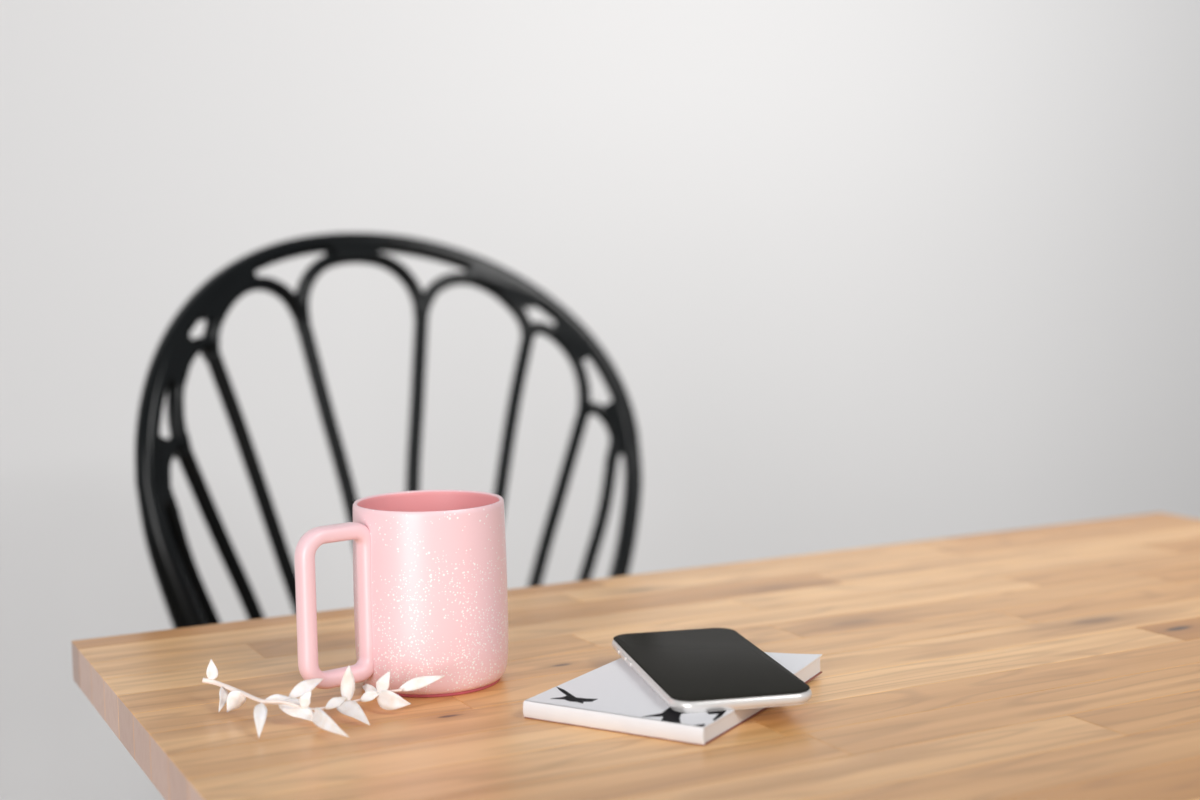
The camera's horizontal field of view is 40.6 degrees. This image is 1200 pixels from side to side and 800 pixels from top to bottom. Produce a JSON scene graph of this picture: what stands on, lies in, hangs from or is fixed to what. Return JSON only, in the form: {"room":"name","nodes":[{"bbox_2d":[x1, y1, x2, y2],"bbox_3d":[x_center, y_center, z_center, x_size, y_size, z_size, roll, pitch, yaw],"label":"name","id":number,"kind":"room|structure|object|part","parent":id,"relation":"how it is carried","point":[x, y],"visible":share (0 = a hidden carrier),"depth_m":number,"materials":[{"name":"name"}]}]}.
{"room":"dining room","nodes":[
{"label":"dining room","id":0,"kind":"room"},
{"bbox_2d":[0,0,1199,799],"bbox_3d":[-0.208,-0.577,2.448,8.000,2.700,0.100,-4,6,-27],"label":"wall","id":1,"kind":"structure","parent":0,"point":[851,274],"depth_m":2.53,"materials":[{"name":"white paint"}]},
{"bbox_3d":[1.214,1.033,-0.131,8.000,0.100,6.000,-4,6,-27],"label":"floor","id":2,"kind":"structure","parent":0,"visible":0},
{"bbox_2d":[135,232,641,628],"bbox_3d":[-0.092,0.355,1.459,0.542,1.017,0.505,-5,6,-37],"label":"chair","id":3,"kind":"object","parent":2,"relation":"on","point":[187,601],"visible":0.62,"depth_m":1.56,"materials":[{"name":"black paint"}]},
{"bbox_2d":[72,513,1199,799],"bbox_3d":[0.265,0.527,0.940,0.945,0.750,0.760,-4,6,-27],"label":"table","id":4,"kind":"object","parent":2,"relation":"on","point":[1060,661],"visible":0.87,"depth_m":0.89,"materials":[{"name":"brown wood"}]},
{"bbox_2d":[202,659,444,736],"bbox_3d":[-0.155,0.153,0.839,0.136,0.026,0.071,0,5,13],"label":"sprig","id":5,"kind":"object","parent":4,"relation":"on","point":[387,699],"visible":1,"depth_m":0.85,"materials":[{"name":"beige plant"}]},
{"bbox_3d":[-0.164,0.157,0.848,0.117,0.009,0.038,0,5,15],"label":"stem","id":6,"kind":"part","parent":5,"relation":"part of","materials":[{"name":"beige plant"}]},
{"bbox_2d":[294,490,507,697],"bbox_3d":[-0.112,0.108,0.911,0.119,0.103,0.086,-2,5,-13],"label":"mug","id":7,"kind":"object","parent":4,"relation":"on","point":[430,566],"visible":0.96,"depth_m":0.88,"materials":[{"name":"pink ceramic"}]},
{"bbox_3d":[-0.142,0.111,0.875,0.047,0.088,0.012,-5,7,-40],"label":"handle","id":8,"kind":"part","parent":7,"relation":"part of","materials":[{"name":"pink ceramic"}]},
{"bbox_2d":[523,652,821,745],"bbox_3d":[0.042,0.154,0.874,0.104,0.013,0.147,2,6,31],"label":"notebook","id":9,"kind":"object","parent":4,"relation":"on","point":[613,696],"visible":0.55,"depth_m":0.83,"materials":[{"name":"white paper"}]},
{"bbox_2d":[550,687,596,703],"bbox_3d":[-0.018,0.155,0.846,0.017,0.001,0.036,-5,7,-41],"label":"print","id":10,"kind":"object","parent":9,"relation":"on","point":[558,695],"depth_m":0.85,"materials":[{"name":"black"}]},
{"bbox_2d":[643,707,726,722],"bbox_3d":[0.045,0.157,0.812,0.035,0.001,0.040,2,6,31],"label":"print","id":11,"kind":"object","parent":9,"relation":"on","point":[650,714],"depth_m":0.80,"materials":[{"name":"black"}]},
{"bbox_2d":[612,628,811,712],"bbox_3d":[0.058,0.146,0.887,0.077,0.007,0.151,-2,5,-12],"label":"smartphone","id":12,"kind":"object","parent":9,"relation":"on","point":[705,669],"visible":1,"depth_m":0.86,"materials":[{"name":"white"}]},
{"bbox_3d":[0.058,0.149,0.887,0.072,0.001,0.148,-2,5,-12],"label":"glass","id":13,"kind":"part","parent":12,"relation":"part of","materials":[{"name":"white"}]}
]}

